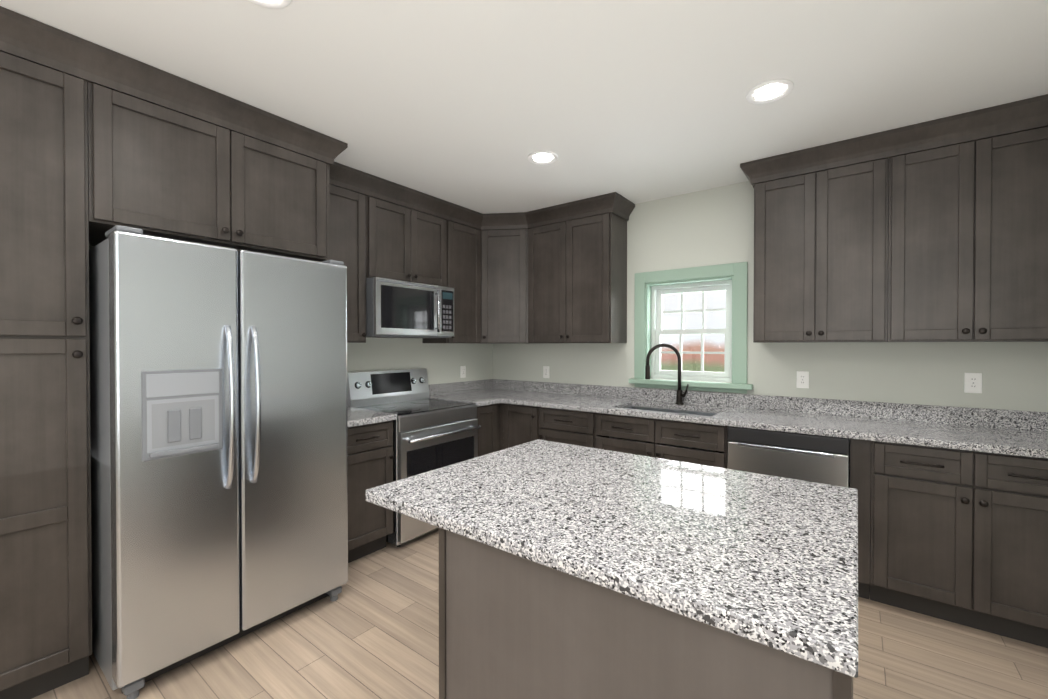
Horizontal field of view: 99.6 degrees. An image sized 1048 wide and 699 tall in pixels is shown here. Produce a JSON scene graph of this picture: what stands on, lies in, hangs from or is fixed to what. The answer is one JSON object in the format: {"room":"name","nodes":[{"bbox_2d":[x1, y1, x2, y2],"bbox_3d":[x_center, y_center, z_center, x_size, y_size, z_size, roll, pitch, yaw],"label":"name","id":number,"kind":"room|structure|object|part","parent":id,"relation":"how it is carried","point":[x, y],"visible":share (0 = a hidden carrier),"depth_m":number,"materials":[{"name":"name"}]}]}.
{"room":"kitchen","nodes":[
{"label":"kitchen","id":0,"kind":"room"},
{"bbox_2d":[89,246,492,384],"bbox_3d":[-2.578,0.072,1.911,0.200,2.580,7.200,0,1,37],"label":"wall","id":1,"kind":"structure","parent":0,"point":[441,363],"depth_m":4.00,"materials":[{"name":"grey paint"}]},
{"bbox_2d":[92,43,247,250],"bbox_3d":[-1.832,-0.872,2.199,0.630,0.693,0.564,0,1,37],"label":"upper cabinet","id":2,"kind":"object","parent":1,"relation":"attached to","point":[96,142],"depth_m":1.99,"materials":[{"name":"brown wood"}]},
{"bbox_2d":[247,106,331,261],"bbox_3d":[-1.565,-0.875,2.553,0.630,0.693,0.564,0,1,37],"label":"upper cabinet","id":3,"kind":"object","parent":1,"relation":"attached to","point":[290,165],"depth_m":2.41,"materials":[{"name":"brown wood"}]},
{"bbox_2d":[332,162,379,342],"bbox_3d":[-1.350,-0.637,3.094,0.325,1.178,0.512,0,1,37],"label":"upper cabinet","id":4,"kind":"object","parent":1,"relation":"attached to","point":[355,194],"depth_m":3.08,"materials":[{"name":"brown wood"}]},
{"bbox_2d":[380,178,419,282],"bbox_3d":[-1.105,-0.873,3.417,0.325,0.713,0.441,0,1,37],"label":"upper cabinet","id":5,"kind":"object","parent":1,"relation":"attached to","point":[399,206],"depth_m":3.36,"materials":[{"name":"brown wood"}]},
{"bbox_2d":[366,277,453,337],"bbox_3d":[-0.953,-0.303,3.508,0.465,0.418,0.756,0,1,37],"label":"over-the-range microwave","id":6,"kind":"object","parent":5,"relation":"attached to","point":[399,309],"visible":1,"depth_m":3.32,"materials":[{"name":"grey metal"}]},
{"bbox_2d":[420,194,439,285],"bbox_3d":[-0.912,-0.875,3.674,0.325,0.713,0.441,0,1,37],"label":"upper cabinet","id":7,"kind":"object","parent":1,"relation":"attached to","point":[429,206],"depth_m":3.60,"materials":[{"name":"brown wood"}]},
{"bbox_2d":[422,199,479,343],"bbox_3d":[-0.638,-0.645,3.995,0.379,1.178,0.536,0,1,37],"label":"upper cabinet","id":8,"kind":"object","parent":1,"relation":"attached to","point":[459,225],"depth_m":3.90,"materials":[{"name":"brown wood"}]},
{"bbox_2d":[460,366,465,377],"bbox_3d":[-0.599,0.221,4.366,0.009,0.116,0.072,0,1,37],"label":"electrical outlet","id":9,"kind":"object","parent":1,"relation":"attached to","point":[462,371],"visible":1,"depth_m":4.36,"materials":[{"name":"white plastic"}]},
{"bbox_2d":[0,0,1047,213],"bbox_3d":[-0.908,-1.256,0.642,4.380,0.100,7.600,0,1,37],"label":"ceiling","id":10,"kind":"structure","parent":0,"point":[471,104],"depth_m":1.95,"materials":[{"name":"white paint"}]},
{"bbox_2d":[248,0,291,8],"bbox_3d":[-0.878,-1.209,1.472,0.196,0.008,0.196,0,1,37],"label":"recessed light","id":11,"kind":"object","parent":10,"relation":"in","point":[275,4],"visible":1,"depth_m":1.54,"materials":[{"name":"white"}]},
{"bbox_2d":[527,151,557,164],"bbox_3d":[0.120,-1.221,2.823,0.196,0.008,0.196,0,1,37],"label":"recessed light","id":12,"kind":"object","parent":10,"relation":"in","point":[542,157],"visible":0.98,"depth_m":2.82,"materials":[{"name":"white"}]},
{"bbox_2d":[746,79,793,103],"bbox_3d":[1.159,-1.214,2.091,0.196,0.008,0.196,0,1,37],"label":"recessed light","id":13,"kind":"object","parent":10,"relation":"in","point":[769,91],"visible":1,"depth_m":2.08,"materials":[{"name":"white"}]},
{"bbox_2d":[32,528,1047,698],"bbox_3d":[-0.908,1.424,0.666,4.380,0.100,7.600,0,1,37],"label":"floor","id":14,"kind":"structure","parent":0,"point":[372,632],"depth_m":1.96,"materials":[{"name":"brown wood"}]},
{"bbox_2d":[0,6,95,698],"bbox_3d":[-2.187,0.075,1.736,0.630,2.578,0.610,0,1,37],"label":"tall cabinet","id":15,"kind":"object","parent":14,"relation":"on","point":[48,79],"depth_m":1.70,"materials":[{"name":"brown wood"}]},
{"bbox_2d":[89,225,347,698],"bbox_3d":[-1.560,0.442,2.271,0.938,1.835,0.946,0,1,37],"label":"refrigerator","id":16,"kind":"object","parent":14,"relation":"on","point":[219,443],"visible":0.96,"depth_m":1.90,"materials":[{"name":"grey metal"}]},
{"bbox_2d":[348,420,393,562],"bbox_3d":[-1.236,0.911,2.976,0.666,0.884,0.438,0,1,37],"label":"base cabinet","id":17,"kind":"object","parent":14,"relation":"on","point":[370,465],"visible":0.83,"depth_m":2.83,"materials":[{"name":"brown wood"}]},
{"bbox_2d":[347,407,396,426],"bbox_3d":[-1.241,0.398,2.978,0.649,0.139,0.436,0,1,37],"label":"countertop","id":18,"kind":"structure","parent":17,"relation":"on","point":[356,416],"depth_m":2.89,"materials":[{"name":"stone"}]},
{"bbox_2d":[347,369,480,546],"bbox_3d":[-0.835,0.761,3.428,0.727,1.175,0.756,0,1,37],"label":"range","id":19,"kind":"object","parent":14,"relation":"on","point":[430,434],"visible":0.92,"depth_m":3.31,"materials":[{"name":"silver metal"}]},
{"bbox_2d":[476,403,728,468],"bbox_3d":[0.365,0.905,3.610,2.461,0.884,0.953,0,1,37],"label":"base cabinet","id":20,"kind":"object","parent":14,"relation":"on","point":[504,425],"visible":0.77,"depth_m":3.26,"materials":[{"name":"brown wood"}]},
{"bbox_2d":[429,383,498,406],"bbox_3d":[-0.556,0.390,3.880,0.660,0.139,0.298,0,1,37],"label":"countertop","id":21,"kind":"structure","parent":20,"relation":"on","point":[480,394],"depth_m":4.13,"materials":[{"name":"stone"}]},
{"bbox_2d":[453,379,1047,457],"bbox_3d":[1.057,0.496,3.268,3.974,0.340,0.661,0,1,37],"label":"countertop","id":22,"kind":"structure","parent":20,"relation":"on","point":[1013,432],"depth_m":2.78,"materials":[{"name":"stone"}]},
{"bbox_2d":[645,343,688,404],"bbox_3d":[1.123,0.189,3.468,0.312,0.473,0.155,0,1,37],"label":"faucet","id":23,"kind":"object","parent":22,"relation":"on","point":[680,395],"visible":1,"depth_m":3.45,"materials":[{"name":"brown metal"}]},
{"bbox_2d":[366,439,857,698],"bbox_3d":[0.279,0.905,1.405,1.242,0.925,0.945,0,1,37],"label":"kitchen island","id":24,"kind":"object","parent":14,"relation":"on","point":[568,571],"visible":1,"depth_m":1.04,"materials":[{"name":"grey stone"}]},
{"bbox_2d":[727,426,849,487],"bbox_3d":[1.677,0.915,2.793,0.605,0.880,0.626,0,1,37],"label":"dishwasher","id":25,"kind":"object","parent":14,"relation":"on","point":[812,458],"visible":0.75,"depth_m":2.52,"materials":[{"name":"grey metal"}]},
{"bbox_2d":[850,438,1047,647],"bbox_3d":[2.285,0.917,2.344,0.896,0.884,0.666,0,1,37],"label":"base cabinet","id":26,"kind":"object","parent":14,"relation":"on","point":[957,536],"visible":1,"depth_m":2.14,"materials":[{"name":"brown wood"}]},
{"bbox_2d":[493,181,1047,411],"bbox_3d":[1.318,0.057,3.610,4.380,2.580,0.200,0,1,37],"label":"wall","id":27,"kind":"structure","parent":0,"point":[712,226],"depth_m":3.18,"materials":[{"name":"grey paint"}]},
{"bbox_2d":[480,211,531,343],"bbox_3d":[-0.207,-0.647,4.248,0.763,1.178,0.601,0,1,37],"label":"upper cabinet","id":28,"kind":"object","parent":27,"relation":"attached to","point":[505,238],"depth_m":4.07,"materials":[{"name":"brown wood"}]},
{"bbox_2d":[543,366,548,377],"bbox_3d":[0.216,0.221,4.310,0.072,0.116,0.009,0,1,37],"label":"electrical outlet","id":29,"kind":"object","parent":27,"relation":"attached to","point":[545,371],"visible":1,"depth_m":4.31,"materials":[{"name":"white plastic"}]},
{"bbox_2d":[532,202,571,342],"bbox_3d":[0.278,-0.646,4.033,0.539,1.178,0.359,0,1,37],"label":"upper cabinet","id":30,"kind":"object","parent":27,"relation":"attached to","point":[551,226],"depth_m":3.88,"materials":[{"name":"brown wood"}]},
{"bbox_2d":[572,194,627,342],"bbox_3d":[0.597,-0.644,3.814,0.474,1.178,0.326,0,1,37],"label":"upper cabinet","id":31,"kind":"object","parent":27,"relation":"attached to","point":[599,224],"depth_m":3.65,"materials":[{"name":"brown wood"}]},
{"bbox_2d":[629,262,752,393],"bbox_3d":[1.335,-0.161,3.557,0.940,0.962,0.260,0,1,37],"label":"window","id":32,"kind":"structure","parent":27,"relation":"in","point":[736,274],"depth_m":3.54,"materials":[{"name":"green paint"}]},
{"bbox_3d":[1.374,-0.145,3.613,0.651,0.782,0.105,0,1,37],"label":"window sash","id":33,"kind":"part","parent":32,"relation":"part of","materials":[{"name":"white plastic"}]},
{"bbox_2d":[796,371,808,387],"bbox_3d":[1.910,0.207,3.035,0.072,0.116,0.009,0,1,37],"label":"electrical outlet","id":34,"kind":"object","parent":27,"relation":"attached to","point":[802,381],"visible":1,"depth_m":3.03,"materials":[{"name":"white plastic"}]},
{"bbox_2d":[752,126,907,342],"bbox_3d":[1.913,-0.635,2.823,0.760,1.178,0.324,0,1,37],"label":"upper cabinet","id":35,"kind":"object","parent":27,"relation":"attached to","point":[831,221],"depth_m":2.66,"materials":[{"name":"brown wood"}]},
{"bbox_2d":[964,373,981,393],"bbox_3d":[2.573,0.192,2.535,0.072,0.116,0.009,0,1,37],"label":"electrical outlet","id":36,"kind":"object","parent":27,"relation":"attached to","point":[972,382],"visible":1,"depth_m":2.53,"materials":[{"name":"white plastic"}]},
{"bbox_2d":[908,94,1047,341],"bbox_3d":[2.425,-0.631,2.438,0.800,1.178,0.324,0,1,37],"label":"upper cabinet","id":37,"kind":"object","parent":27,"relation":"attached to","point":[935,230],"depth_m":2.28,"materials":[{"name":"brown wood"}]},
{"label":"outside","id":38,"kind":"structure","parent":0,"visible":0},
{"bbox_2d":[661,291,725,371],"bbox_3d":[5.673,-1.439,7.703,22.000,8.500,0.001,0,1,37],"label":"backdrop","id":39,"kind":"structure","parent":38,"point":[675,303],"depth_m":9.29,"materials":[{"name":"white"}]}
]}

